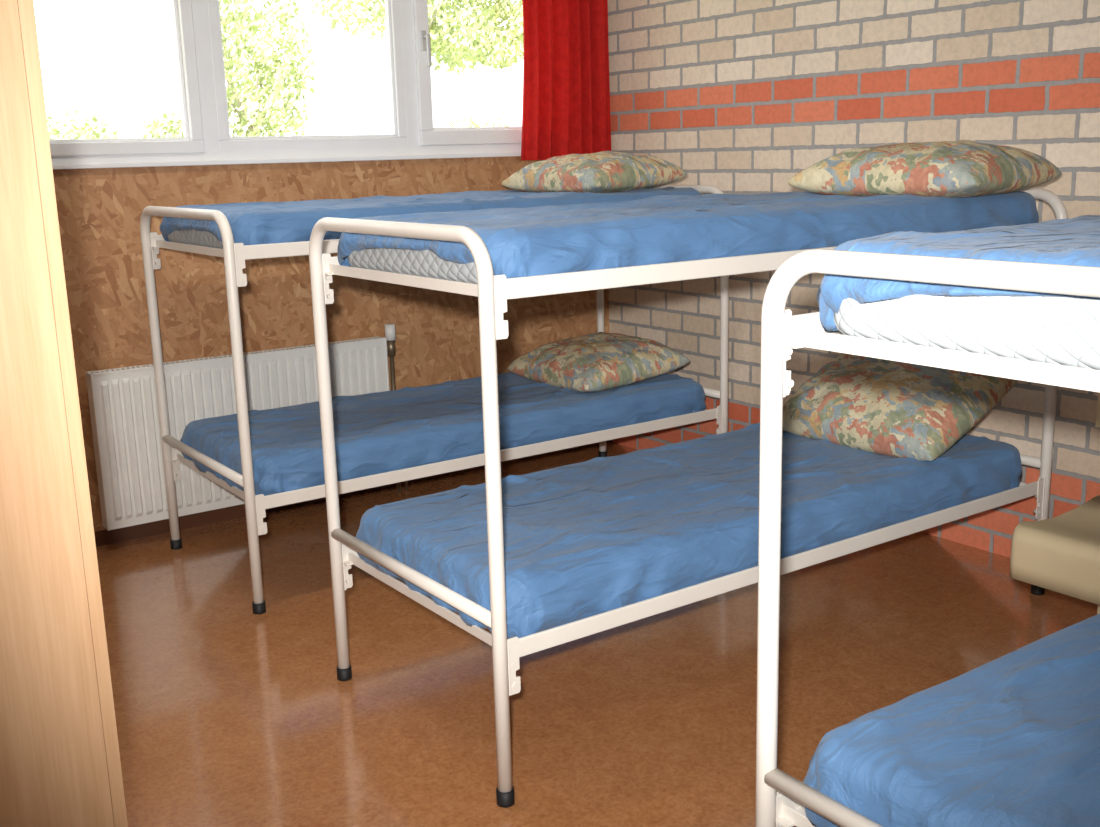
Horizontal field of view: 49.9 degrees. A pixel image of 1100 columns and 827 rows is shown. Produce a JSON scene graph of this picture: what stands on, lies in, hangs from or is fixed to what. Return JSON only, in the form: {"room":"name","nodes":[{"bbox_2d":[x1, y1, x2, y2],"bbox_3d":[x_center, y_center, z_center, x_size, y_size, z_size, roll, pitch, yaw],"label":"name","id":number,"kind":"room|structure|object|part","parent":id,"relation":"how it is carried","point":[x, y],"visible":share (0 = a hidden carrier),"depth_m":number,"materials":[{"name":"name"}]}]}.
{"room":"dormitory","nodes":[
{"label":"dormitory","id":0,"kind":"room"},
{"bbox_2d":[53,156,608,531],"bbox_3d":[-1.754,-0.798,4.208,4.802,2.600,0.200,-10,15,-34],"label":"wall","id":1,"kind":"structure","parent":0,"point":[99,210],"depth_m":4.57,"materials":[{"name":"brown wood"}]},
{"bbox_2d":[85,323,408,530],"bbox_3d":[-1.134,0.061,4.612,1.243,0.714,0.142,-10,15,-34],"label":"radiator","id":2,"kind":"object","parent":1,"relation":"attached to","point":[123,407],"visible":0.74,"depth_m":4.37,"materials":[{"name":"metal"}]},
{"bbox_3d":[-0.654,-0.335,4.841,0.044,0.065,0.044,-10,15,-34],"label":"valve knob","id":3,"kind":"part","parent":2,"relation":"part of","materials":[{"name":"plastic"}]},
{"bbox_2d":[49,0,521,155],"bbox_3d":[-1.121,-1.472,4.413,3.060,0.965,0.137,-10,15,-34],"label":"window","id":4,"kind":"structure","parent":1,"relation":"in","point":[425,38],"depth_m":4.49,"materials":[{"name":"white plastic"}]},
{"bbox_3d":[-1.552,-1.377,4.140,0.595,0.920,0.064,-10,15,-34],"label":"sash","id":5,"kind":"part","parent":4,"relation":"part of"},
{"bbox_3d":[-1.295,-1.433,4.337,0.070,0.920,0.071,-10,15,-34],"label":"mullion","id":6,"kind":"part","parent":4,"relation":"part of","materials":[{"name":"white plastic"}]},
{"bbox_3d":[-0.938,-1.491,4.569,0.800,0.915,0.050,-10,15,-34],"label":"sash","id":7,"kind":"part","parent":4,"relation":"part of","materials":[{"name":"white plastic"}]},
{"bbox_3d":[-0.593,-1.558,4.818,0.070,0.920,0.071,-10,15,-34],"label":"mullion","id":8,"kind":"part","parent":4,"relation":"part of","materials":[{"name":"white plastic"}]},
{"bbox_3d":[-0.239,-1.616,5.037,0.790,0.910,0.068,-10,15,-34],"label":"sash","id":9,"kind":"part","parent":4,"relation":"part of","materials":[{"name":"white plastic"}]},
{"bbox_2d":[51,143,520,164],"bbox_3d":[-1.127,-0.993,4.546,3.060,0.048,0.071,-10,15,-34],"label":"windowsill","id":10,"kind":"structure","parent":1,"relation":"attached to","point":[472,148],"depth_m":4.59,"materials":[{"name":"white plastic"}]},
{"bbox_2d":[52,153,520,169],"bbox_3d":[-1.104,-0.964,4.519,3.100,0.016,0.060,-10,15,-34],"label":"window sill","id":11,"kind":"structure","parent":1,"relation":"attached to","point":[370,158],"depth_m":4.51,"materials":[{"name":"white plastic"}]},
{"bbox_2d":[94,440,612,546],"bbox_3d":[-1.658,0.462,4.396,4.802,0.055,0.014,-10,15,-34],"label":"baseboard","id":12,"kind":"structure","parent":1,"relation":"attached to","point":[103,537],"depth_m":4.61,"materials":[{"name":"brown wood"}]},
{"bbox_2d":[521,0,610,160],"bbox_3d":[-1.070,-1.464,4.367,3.290,1.093,0.121,-10,15,-34],"label":"curtain","id":13,"kind":"object","parent":1,"relation":"hanging from","point":[566,108],"visible":0.95,"depth_m":5.15,"materials":[{"name":"red fabric"}]},
{"bbox_2d":[96,442,1097,826],"bbox_3d":[-0.078,0.976,2.227,5.102,0.100,5.878,-10,15,-34],"label":"floor","id":14,"kind":"structure","parent":0,"point":[227,714],"depth_m":3.17,"materials":[{"name":"brown laminate"}]},
{"bbox_2d":[0,0,127,826],"bbox_3d":[-1.172,-0.068,1.869,0.628,2.150,1.000,-10,15,-34],"label":"wardrobe","id":15,"kind":"object","parent":14,"relation":"on","point":[60,763],"visible":1,"depth_m":1.63,"materials":[{"name":"brown wood"}]},
{"bbox_2d":[140,185,728,613],"bbox_3d":[-0.349,-0.192,4.444,2.022,1.242,0.839,-10,15,-34],"label":"bunk bed","id":16,"kind":"object","parent":14,"relation":"on","point":[234,255],"visible":0.55,"depth_m":3.94,"materials":[{"name":"white metal"}]},
{"bbox_3d":[-1.158,-0.058,3.887,0.033,1.222,0.832,-10,15,-34],"label":"foot frame","id":17,"kind":"part","parent":16,"relation":"part of","materials":[{"name":"white metal"}]},
{"bbox_2d":[160,187,701,248],"bbox_3d":[-0.370,-0.733,4.322,1.930,0.132,0.786,-10,15,-34],"label":"mattress","id":18,"kind":"object","parent":16,"relation":"on","point":[251,223],"visible":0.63,"depth_m":3.86,"materials":[{"name":"blue fabric"}]},
{"bbox_2d":[502,151,686,192],"bbox_3d":[0.167,-0.958,4.688,0.456,0.161,0.627,-11,15,-36],"label":"pillow","id":19,"kind":"object","parent":18,"relation":"on","point":[604,171],"visible":0.9,"depth_m":4.49,"materials":[{"name":"multicoloured fabric"}]},
{"bbox_2d":[180,372,705,495],"bbox_3d":[-0.349,0.009,4.485,1.934,0.151,0.785,-10,15,-34],"label":"mattress","id":20,"kind":"object","parent":16,"relation":"on","point":[406,427],"visible":0.74,"depth_m":4.19,"materials":[{"name":"blue fabric"}]},
{"bbox_2d":[507,332,689,392],"bbox_3d":[0.190,-0.224,4.827,0.511,0.181,0.589,-9,15,-32],"label":"pillow","id":21,"kind":"object","parent":20,"relation":"on","point":[600,361],"visible":0.99,"depth_m":4.65,"materials":[{"name":"multicoloured fabric"}]},
{"bbox_3d":[0.459,-0.346,4.997,0.033,1.222,0.832,-10,15,-34],"label":"head frame","id":22,"kind":"part","parent":16,"relation":"part of","materials":[{"name":"white metal"}]},
{"bbox_2d":[309,188,1067,807],"bbox_3d":[0.464,0.034,3.317,2.022,1.242,0.839,-10,15,-34],"label":"bunk bed","id":23,"kind":"object","parent":14,"relation":"on","point":[492,291],"visible":0.57,"depth_m":2.69,"materials":[{"name":"white metal"}]},
{"bbox_3d":[-0.344,0.169,2.760,0.033,1.222,0.832,-10,15,-34],"label":"foot frame","id":24,"kind":"part","parent":23,"relation":"part of","materials":[{"name":"white metal"}]},
{"bbox_2d":[337,191,1038,283],"bbox_3d":[0.444,-0.510,3.194,1.928,0.141,0.790,-10,15,-34],"label":"mattress","id":25,"kind":"object","parent":23,"relation":"on","point":[548,239],"visible":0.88,"depth_m":2.74,"materials":[{"name":"blue fabric"}]},
{"bbox_2d":[788,140,1061,197],"bbox_3d":[1.078,-0.712,3.423,0.475,0.149,0.608,-13,17,-39],"label":"pillow","id":26,"kind":"object","parent":25,"relation":"on","point":[961,168],"visible":0.93,"depth_m":3.24,"materials":[{"name":"multicoloured fabric"}]},
{"bbox_2d":[356,423,1021,638],"bbox_3d":[0.463,0.233,3.358,1.932,0.155,0.791,-10,15,-34],"label":"mattress","id":27,"kind":"object","parent":23,"relation":"on","point":[597,535],"visible":0.84,"depth_m":3.04,"materials":[{"name":"blue fabric"}]},
{"bbox_2d":[783,353,1017,460],"bbox_3d":[1.063,-0.057,3.681,0.450,0.281,0.608,-11,15,-36],"label":"pillow","id":28,"kind":"object","parent":27,"relation":"on","point":[874,405],"visible":0.78,"depth_m":3.51,"materials":[{"name":"multicoloured fabric"}]},
{"bbox_3d":[1.273,-0.120,3.870,0.033,1.222,0.832,-10,15,-34],"label":"head frame","id":29,"kind":"part","parent":23,"relation":"part of","materials":[{"name":"white metal"}]},
{"bbox_2d":[755,249,1099,826],"bbox_3d":[1.376,0.287,2.055,2.022,1.242,0.839,-10,15,-34],"label":"bunk bed","id":30,"kind":"object","parent":14,"relation":"on","point":[781,799],"visible":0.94,"depth_m":1.70,"materials":[{"name":"white metal"}]},
{"bbox_2d":[803,614,1099,826],"bbox_3d":[1.377,0.486,2.097,1.934,0.155,0.789,-10,15,-34],"label":"mattress","id":31,"kind":"object","parent":30,"relation":"on","point":[1013,739],"visible":0.96,"depth_m":1.80,"materials":[{"name":"blue fabric"}]},
{"bbox_2d":[817,215,1099,369],"bbox_3d":[1.357,-0.261,1.930,1.929,0.149,0.786,-10,15,-34],"label":"mattress","id":32,"kind":"object","parent":30,"relation":"on","point":[1061,329],"visible":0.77,"depth_m":1.52,"materials":[{"name":"white fabric"}]},
{"bbox_2d":[1010,392,1099,614],"bbox_3d":[1.431,0.321,2.901,0.414,0.810,0.415,-10,15,-34],"label":"armchair","id":33,"kind":"object","parent":14,"relation":"on","point":[1061,553],"visible":0.95,"depth_m":2.88,"materials":[{"name":"beige leather"},{"name":"black plastic"}]},
{"bbox_3d":[1.428,0.347,2.904,0.405,0.136,0.415,-10,15,-34],"label":"seat","id":34,"kind":"part","parent":33,"relation":"part of","materials":[{"name":"beige leather"}]},
{"bbox_3d":[1.571,-0.018,2.934,0.050,0.170,0.415,-10,15,-34],"label":"backrest","id":35,"kind":"part","parent":33,"relation":"part of","materials":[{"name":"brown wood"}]},
{"bbox_2d":[608,0,1099,557],"bbox_3d":[1.906,-0.702,3.322,0.150,2.600,5.878,-10,15,-34],"label":"wall","id":36,"kind":"structure","parent":0,"point":[743,97],"depth_m":4.34,"materials":[{"name":"brick"}]},
{"label":"outside","id":37,"kind":"structure","parent":0,"visible":0},
{"bbox_3d":[-12.070,-4.720,31.975,65.000,0.100,57.322,-10,15,-34],"label":"lawn","id":38,"kind":"structure","parent":37,"visible":0},
{"bbox_2d":[47,0,522,139],"bbox_3d":[-3.561,-4.049,16.082,7.434,4.974,2.367,-3,13,-8],"label":"trees","id":39,"kind":"object","parent":38,"relation":"on","point":[439,30],"visible":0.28,"depth_m":15.84,"materials":[{"name":"green plant"}]}
]}

